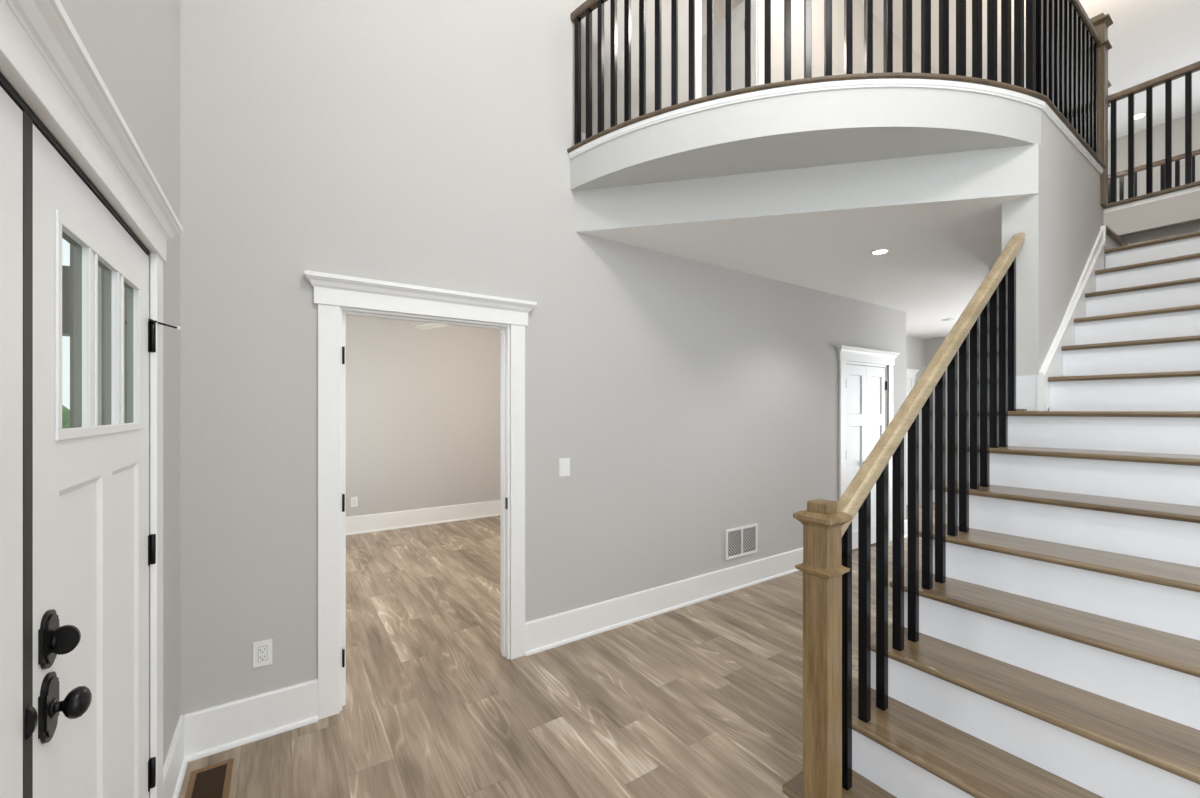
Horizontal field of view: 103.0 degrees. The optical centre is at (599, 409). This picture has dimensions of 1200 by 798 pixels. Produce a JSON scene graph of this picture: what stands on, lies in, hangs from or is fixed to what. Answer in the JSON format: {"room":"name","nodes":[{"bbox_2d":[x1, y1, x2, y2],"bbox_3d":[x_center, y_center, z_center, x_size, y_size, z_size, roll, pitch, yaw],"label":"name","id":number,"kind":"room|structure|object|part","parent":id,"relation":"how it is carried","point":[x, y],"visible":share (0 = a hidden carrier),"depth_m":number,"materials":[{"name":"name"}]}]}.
{"room":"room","nodes":[
{"label":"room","id":0,"kind":"room"},
{"bbox_2d":[0,0,179,765],"bbox_3d":[-1.633,-1.470,1.651,0.140,6.040,8.760,0,0,-34],"label":"wall","id":1,"kind":"structure","parent":0,"point":[133,46],"depth_m":1.84,"materials":[{"name":"paint"}]},
{"bbox_2d":[62,265,69,335],"bbox_3d":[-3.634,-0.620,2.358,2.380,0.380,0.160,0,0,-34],"label":"column","id":2,"kind":"structure","parent":1,"relation":"attached to","point":[65,269],"depth_m":2.68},
{"bbox_2d":[0,74,180,797],"bbox_3d":[-0.938,0.507,0.675,0.214,2.085,2.364,0,0,-34],"label":"door","id":3,"kind":"structure","parent":1,"relation":"in","point":[89,547],"depth_m":1.10,"materials":[{"name":"white paint"}]},
{"bbox_3d":[-1.052,0.568,0.912,0.009,0.128,0.076,0,0,-34],"label":"knob plate","id":4,"kind":"part","parent":3,"relation":"part of","materials":[{"name":"black metal"}]},
{"bbox_3d":[-1.052,0.438,0.912,0.009,0.108,0.074,0,0,-34],"label":"deadbolt plate","id":5,"kind":"part","parent":3,"relation":"part of","materials":[{"name":"black metal"}]},
{"bbox_3d":[-1.027,0.572,0.929,0.050,0.057,0.057,0,0,-34],"label":"knob","id":6,"kind":"part","parent":3,"relation":"part of","materials":[{"name":"black metal"}]},
{"bbox_3d":[-1.263,-0.168,1.224,0.005,0.459,0.674,0,0,-34],"label":"lite frame","id":7,"kind":"part","parent":3,"relation":"part of","materials":[{"name":"white paint"}]},
{"bbox_2d":[0,0,182,797],"bbox_3d":[-0.919,0.433,0.766,0.064,2.233,2.421,0,0,-34],"label":"door frame","id":8,"kind":"structure","parent":1,"relation":"attached to","point":[43,56],"depth_m":1.13,"materials":[{"name":"white paint"}]},
{"bbox_2d":[0,86,22,797],"bbox_3d":[-0.706,0.511,0.342,0.050,2.054,1.133,0,0,-34],"label":"door","id":9,"kind":"structure","parent":8,"relation":"attached to","point":[11,115],"depth_m":0.79,"materials":[{"name":"white paint"}]},
{"bbox_3d":[-1.549,0.507,1.668,0.018,2.085,0.105,0,0,-34],"label":"casing","id":10,"kind":"part","parent":8,"relation":"part of","materials":[{"name":"white paint"}]},
{"bbox_2d":[163,715,187,797],"bbox_3d":[-1.708,1.450,1.916,0.030,0.200,0.475,0,0,-34],"label":"baseboard","id":11,"kind":"structure","parent":1,"relation":"attached to","point":[175,765],"depth_m":1.93,"materials":[{"name":"white paint"}]},
{"bbox_2d":[346,315,500,516],"bbox_3d":[-0.974,0.172,5.171,4.870,2.755,3.880,0,0,-34],"label":"wall","id":12,"kind":"structure","parent":0,"point":[423,407],"depth_m":6.39,"materials":[{"name":"paint"}]},
{"bbox_2d":[351,497,357,506],"bbox_3d":[-3.067,1.150,5.955,0.076,0.120,0.009,0,0,-34],"label":"wall outlet","id":13,"kind":"object","parent":12,"relation":"attached to","point":[354,500],"visible":1,"depth_m":5.95,"materials":[{"name":"white plastic"}]},
{"bbox_2d":[346,500,500,534],"bbox_3d":[-2.027,1.440,6.638,4.750,0.220,0.030,0,0,-34],"label":"baseboard","id":14,"kind":"structure","parent":12,"relation":"attached to","point":[360,524],"depth_m":6.38,"materials":[{"name":"white paint"}]},
{"bbox_2d":[180,0,938,714],"bbox_3d":[1.628,-1.470,4.968,8.970,6.040,0.890,0,0,-34],"label":"wall","id":15,"kind":"structure","parent":0,"point":[425,143],"depth_m":2.82,"materials":[{"name":"paint"}]},
{"bbox_2d":[184,679,317,761],"bbox_3d":[-1.621,1.450,2.243,0.507,0.200,0.030,0,0,-34],"label":"baseboard","id":16,"kind":"structure","parent":15,"relation":"attached to","point":[223,727],"depth_m":2.23,"materials":[{"name":"white paint"}]},
{"bbox_2d":[253,639,271,667],"bbox_3d":[-1.603,1.159,2.267,0.076,0.120,0.009,0,0,-34],"label":"wall outlet","id":17,"kind":"object","parent":15,"relation":"attached to","point":[262,650],"visible":1,"depth_m":2.26,"materials":[{"name":"white plastic"}]},
{"bbox_2d":[258,645,266,661],"bbox_3d":[-1.602,1.159,2.264,0.036,0.071,0.004,0,0,-34],"label":"receptacle","id":18,"kind":"object","parent":17,"relation":"attached to","point":[262,649],"depth_m":2.26,"materials":[{"name":"white plastic"}]},
{"bbox_2d":[304,270,536,719],"bbox_3d":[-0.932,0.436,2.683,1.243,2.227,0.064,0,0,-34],"label":"door frame","id":19,"kind":"structure","parent":15,"relation":"attached to","point":[332,292],"depth_m":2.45,"materials":[{"name":"white paint"}]},
{"bbox_3d":[-1.373,0.510,2.415,0.096,2.079,0.018,0,0,-34],"label":"casing","id":20,"kind":"part","parent":19,"relation":"part of","materials":[{"name":"white paint"}]},
{"bbox_3d":[-0.516,0.510,2.988,0.096,2.079,0.018,0,0,-34],"label":"casing","id":21,"kind":"part","parent":19,"relation":"part of","materials":[{"name":"white paint"}]},
{"bbox_2d":[559,458,569,476],"bbox_3d":[-0.235,0.384,3.180,0.082,0.122,0.011,0,0,-34],"label":"light switch","id":22,"kind":"object","parent":15,"relation":"attached to","point":[564,463],"visible":1,"depth_m":3.18,"materials":[{"name":"white plastic"}]},
{"bbox_2d":[581,132,585,140],"bbox_3d":[0.288,-1.810,3.519,1.070,0.160,0.030,0,0,-34],"label":"baseboard","id":23,"kind":"structure","parent":15,"relation":"attached to","point":[583,135],"depth_m":3.25,"materials":[{"name":"white paint"}]},
{"bbox_2d":[525,548,802,655],"bbox_3d":[1.030,1.450,4.015,3.617,0.200,0.030,0,0,-34],"label":"baseboard","id":24,"kind":"structure","parent":15,"relation":"attached to","point":[542,634],"depth_m":3.56,"materials":[{"name":"white paint"}]},
{"bbox_2d":[702,0,756,96],"bbox_3d":[0.895,-2.760,4.442,0.745,2.060,0.830,0,0,-34],"label":"door","id":25,"kind":"structure","parent":15,"relation":"in","point":[738,14],"depth_m":4.49,"materials":[{"name":"white paint"}]},
{"bbox_2d":[695,0,763,98],"bbox_3d":[1.133,-2.834,4.063,1.036,2.208,0.064,0,0,-34],"label":"door frame","id":26,"kind":"structure","parent":15,"relation":"attached to","point":[698,3],"depth_m":3.87,"materials":[{"name":"white paint"}]},
{"bbox_3d":[0.779,-2.760,3.854,0.100,2.060,0.018,0,0,-34],"label":"casing","id":27,"kind":"part","parent":26,"relation":"part of","materials":[{"name":"white paint"}]},
{"bbox_3d":[1.461,-2.760,4.310,0.100,2.060,0.018,0,0,-34],"label":"casing","id":28,"kind":"part","parent":26,"relation":"part of","materials":[{"name":"white paint"}]},
{"bbox_2d":[725,524,757,559],"bbox_3d":[1.240,1.150,4.167,0.410,0.256,0.010,0,0,-34],"label":"air vent","id":29,"kind":"object","parent":15,"relation":"in","point":[739,541],"visible":1,"depth_m":4.16,"materials":[{"name":"white plastic"}]},
{"bbox_2d":[846,361,886,549],"bbox_3d":[2.964,0.513,5.365,0.908,2.073,0.175,0,0,-34],"label":"door","id":30,"kind":"structure","parent":15,"relation":"in","point":[866,383],"depth_m":5.30,"materials":[{"name":"white paint"}]},
{"bbox_2d":[836,345,899,541],"bbox_3d":[3.009,0.440,5.318,1.246,2.221,0.064,0,0,-34],"label":"door frame","id":31,"kind":"structure","parent":15,"relation":"attached to","point":[845,353],"depth_m":5.14,"materials":[{"name":"white paint"}]},
{"bbox_3d":[2.568,0.513,5.050,0.100,2.073,0.018,0,0,-34],"label":"casing","id":32,"kind":"part","parent":31,"relation":"part of","materials":[{"name":"white paint"}]},
{"bbox_3d":[3.424,0.513,5.623,0.100,2.073,0.018,0,0,-34],"label":"casing","id":33,"kind":"part","parent":31,"relation":"part of","materials":[{"name":"white paint"}]},
{"bbox_2d":[570,87,1199,236],"bbox_3d":[4.029,-1.583,3.770,7.651,0.205,5.790,0,0,-34],"label":"trim","id":34,"kind":"structure","parent":15,"relation":"attached to","point":[841,126],"depth_m":2.63,"materials":[{"name":"paint"}]},
{"bbox_2d":[904,520,907,537],"bbox_3d":[3.620,1.450,5.746,0.370,0.200,0.030,0,0,-34],"label":"baseboard","id":35,"kind":"structure","parent":15,"relation":"attached to","point":[905,521],"depth_m":5.82,"materials":[{"name":"white paint"}]},
{"bbox_2d":[906,378,910,504],"bbox_3d":[4.738,0.515,7.577,0.860,2.050,0.007,0,0,-34],"label":"door","id":36,"kind":"structure","parent":15,"relation":"in","point":[908,380],"depth_m":7.74,"materials":[{"name":"white paint"}]},
{"bbox_2d":[906,368,918,389],"bbox_3d":[4.753,0.446,7.554,1.168,2.208,0.064,0,0,-34],"label":"door frame","id":37,"kind":"structure","parent":15,"relation":"attached to","point":[910,373],"depth_m":7.79,"materials":[{"name":"white paint"}]},
{"bbox_3d":[5.138,0.520,7.839,0.096,2.060,0.018,0,0,-34],"label":"casing","id":38,"kind":"part","parent":37,"relation":"part of","materials":[{"name":"white paint"}]},
{"bbox_2d":[179,502,946,797],"bbox_3d":[3.248,1.600,4.974,12.070,0.100,8.860,0,0,-34],"label":"floor","id":39,"kind":"structure","parent":0,"point":[703,699],"depth_m":2.54,"materials":[{"name":"brown wood"}]},
{"bbox_2d":[185,758,233,797],"bbox_3d":[-1.603,1.548,1.953,0.146,0.005,0.300,0,0,-34],"label":"floor vent","id":40,"kind":"object","parent":39,"relation":"in","point":[212,781],"visible":1,"depth_m":1.99,"materials":[{"name":"brown wood"}]},
{"bbox_2d":[782,225,1199,797],"bbox_3d":[2.889,0.118,2.416,4.490,2.864,1.339,0,0,-34],"label":"staircase","id":41,"kind":"structure","parent":39,"relation":"on","point":[1057,653],"depth_m":1.88,"materials":[{"name":"white paint"}]},
{"bbox_2d":[793,232,1024,797],"bbox_3d":[1.550,0.174,2.163,2.027,2.366,0.134,0,0,-34],"label":"stair railing","id":42,"kind":"object","parent":41,"relation":"on","point":[989,317],"visible":0.99,"depth_m":1.92,"materials":[{"name":"black paint"}]},
{"bbox_3d":[0.763,0.953,1.637,0.090,0.809,0.090,0,0,-34],"label":"newel post","id":43,"kind":"part","parent":42,"relation":"part of","materials":[{"name":"brown wood"}]},
{"bbox_3d":[1.596,-0.268,2.194,1.916,1.483,0.056,0,0,-34],"label":"handrail","id":44,"kind":"part","parent":42,"relation":"part of","materials":[{"name":"brown wood"}]},
{"bbox_2d":[1104,226,1130,268],"bbox_3d":[3.929,-1.459,3.891,0.894,0.620,0.702,0,0,-34],"label":"steps","id":45,"kind":"structure","parent":41,"relation":"on","point":[1113,240],"depth_m":3.64,"materials":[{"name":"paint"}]},
{"bbox_2d":[575,144,1037,338],"bbox_3d":[4.043,-1.343,3.780,7.615,0.275,5.790,0,0,-34],"label":"ceiling","id":46,"kind":"structure","parent":0,"point":[938,217],"depth_m":3.17,"materials":[{"name":"paint"}]},
{"bbox_2d":[871,249,889,254],"bbox_3d":[2.131,-1.202,3.630,0.124,0.006,0.124,0,0,-34],"label":"recessed light","id":47,"kind":"object","parent":46,"relation":"in","point":[878,251],"visible":1,"depth_m":3.62,"materials":[{"name":"white plastic"}]},
{"bbox_2d":[941,318,956,320],"bbox_3d":[4.651,-1.202,6.358,0.170,0.006,0.170,0,0,-34],"label":"recessed light","id":48,"kind":"object","parent":46,"relation":"in","point":[947,319],"visible":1,"depth_m":6.35,"materials":[{"name":"white plastic"}]},
{"bbox_2d":[906,334,969,501],"bbox_3d":[5.516,0.172,5.727,3.002,2.755,4.190,0,0,-34],"label":"wall","id":49,"kind":"structure","parent":0,"point":[919,351],"depth_m":8.00,"materials":[{"name":"paint"}]},
{"bbox_2d":[933,490,946,503],"bbox_3d":[6.518,1.450,6.686,0.030,0.200,3.470,0,0,-34],"label":"baseboard","id":50,"kind":"structure","parent":49,"relation":"attached to","point":[933,490],"depth_m":8.02,"materials":[{"name":"white paint"}]},
{"bbox_2d":[702,0,1199,140],"bbox_3d":[3.276,-4.540,4.933,12.070,0.100,8.960,0,0,-34],"label":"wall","id":51,"kind":"structure","parent":0,"point":[1148,39],"depth_m":5.80,"materials":[{"name":"paint"}]},
{"bbox_2d":[1127,112,1145,119],"bbox_3d":[8.227,-4.487,7.306,0.200,0.006,0.200,0,0,-34],"label":"recessed light","id":52,"kind":"object","parent":51,"relation":"in","point":[1139,115],"visible":0.59,"depth_m":7.27,"materials":[{"name":"white plastic"}]},
{"bbox_2d":[989,110,1102,410],"bbox_3d":[3.291,-0.068,3.629,2.495,3.235,0.675,0,0,-34],"label":"wall","id":53,"kind":"structure","parent":0,"point":[1060,223],"depth_m":2.78,"materials":[{"name":"paint"}]},
{"bbox_2d":[1103,185,1199,212],"bbox_3d":[5.043,-1.705,3.047,0.028,0.040,3.260,0,0,-34],"label":"trim","id":54,"kind":"structure","parent":53,"relation":"attached to","point":[1196,188],"depth_m":3.87,"materials":[{"name":"white paint"}]},
{"bbox_2d":[1103,190,1199,235],"bbox_3d":[5.033,-1.577,3.040,0.011,0.215,3.260,0,0,-34],"label":"trim","id":55,"kind":"structure","parent":53,"relation":"attached to","point":[1185,207],"depth_m":3.85,"materials":[{"name":"paint"}]},
{"bbox_2d":[1108,112,1199,200],"bbox_3d":[8.342,-1.470,8.321,0.120,6.040,8.760,0,0,-34],"label":"wall","id":56,"kind":"structure","parent":0,"point":[1178,125],"depth_m":7.54,"materials":[{"name":"paint"}]},
{"bbox_2d":[1121,221,1199,243],"bbox_3d":[5.204,0.035,3.119,0.120,3.029,3.400,0,0,-34],"label":"wall","id":57,"kind":"structure","parent":0,"point":[1192,227],"depth_m":3.90,"materials":[{"name":"paint"}]},
{"bbox_3d":[-0.940,-1.468,5.121,4.870,0.525,3.760,0,0,-34],"label":"ceiling","id":58,"kind":"structure","parent":0,"visible":0},
{"bbox_2d":[415,323,447,329],"bbox_3d":[-1.580,-1.098,5.585,1.240,0.214,1.310,0,0,-34],"label":"ceiling fan","id":59,"kind":"object","parent":58,"relation":"hanging from","point":[432,325],"visible":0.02,"depth_m":5.75,"materials":[{"name":"white"}]},
{"bbox_3d":[4.048,-1.708,3.783,7.605,0.044,5.790,0,0,-34],"label":"floor","id":60,"kind":"structure","parent":0,"visible":0},
{"bbox_2d":[569,78,1102,174],"bbox_3d":[1.761,-1.703,2.935,3.896,0.036,0.894,0,0,-4],"label":"trim","id":61,"kind":"structure","parent":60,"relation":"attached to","point":[888,82],"depth_m":2.59,"materials":[{"name":"white paint"}]},
{"bbox_2d":[567,0,1112,207],"bbox_3d":[1.772,-2.160,2.946,3.936,1.380,0.939,0,0,-4],"label":"balcony railing","id":62,"kind":"object","parent":60,"relation":"on","point":[1067,50],"visible":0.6,"depth_m":2.72,"materials":[{"name":"black metal"}]},
{"bbox_3d":[1.720,-2.646,2.927,3.795,0.057,0.858,0,0,-3],"label":"handrail","id":63,"kind":"part","parent":62,"relation":"part of","materials":[{"name":"brown wood"}]},
{"bbox_3d":[1.715,-1.736,2.927,3.830,0.028,0.911,0,0,-3],"label":"shoe rail","id":64,"kind":"part","parent":62,"relation":"part of","materials":[{"name":"wood"}]},
{"bbox_3d":[3.615,-2.042,3.465,0.090,1.144,0.090,0,0,-34],"label":"newel post","id":65,"kind":"part","parent":62,"relation":"part of","materials":[{"name":"brown wood"}]},
{"bbox_2d":[1103,61,1199,208],"bbox_3d":[4.665,-2.288,3.602,0.134,1.124,1.402,0,0,-34],"label":"landing railing","id":66,"kind":"object","parent":60,"relation":"on","point":[1186,71],"visible":0.63,"depth_m":3.86,"materials":[{"name":"black metal"}]},
{"bbox_3d":[4.696,-1.740,3.555,0.070,0.028,1.290,0,0,-34],"label":"shoe rail","id":67,"kind":"part","parent":66,"relation":"part of","materials":[{"name":"wood"}]},
{"bbox_3d":[4.696,-2.650,3.555,0.056,0.057,1.290,0,0,-34],"label":"handrail","id":68,"kind":"part","parent":66,"relation":"part of","materials":[{"name":"brown wood"}]},
{"bbox_2d":[1108,149,1199,202],"bbox_3d":[6.187,-2.202,4.888,0.070,0.952,1.850,0,0,-34],"label":"railing","id":69,"kind":"object","parent":60,"relation":"on","point":[1175,159],"visible":0.19,"depth_m":5.12,"materials":[{"name":"black metal"}]},
{"bbox_3d":[6.187,-2.650,4.888,0.056,0.057,1.850,0,0,-34],"label":"handrail","id":70,"kind":"part","parent":69,"relation":"part of","materials":[{"name":"brown wood"}]},
{"label":"outside","id":71,"kind":"structure","parent":0,"visible":0},
{"bbox_3d":[-37.261,1.770,-0.855,57.100,0.200,100.000,0,0,-34],"label":"lawn","id":72,"kind":"structure","parent":71,"visible":0},
{"bbox_2d":[62,405,69,428],"bbox_3d":[-13.966,0.763,11.257,2.837,1.874,2.847,0,0,-8],"label":"tree","id":73,"kind":"object","parent":72,"relation":"on","point":[65,411],"visible":0.02,"depth_m":11.57,"materials":[{"name":"green plant"}]}
]}

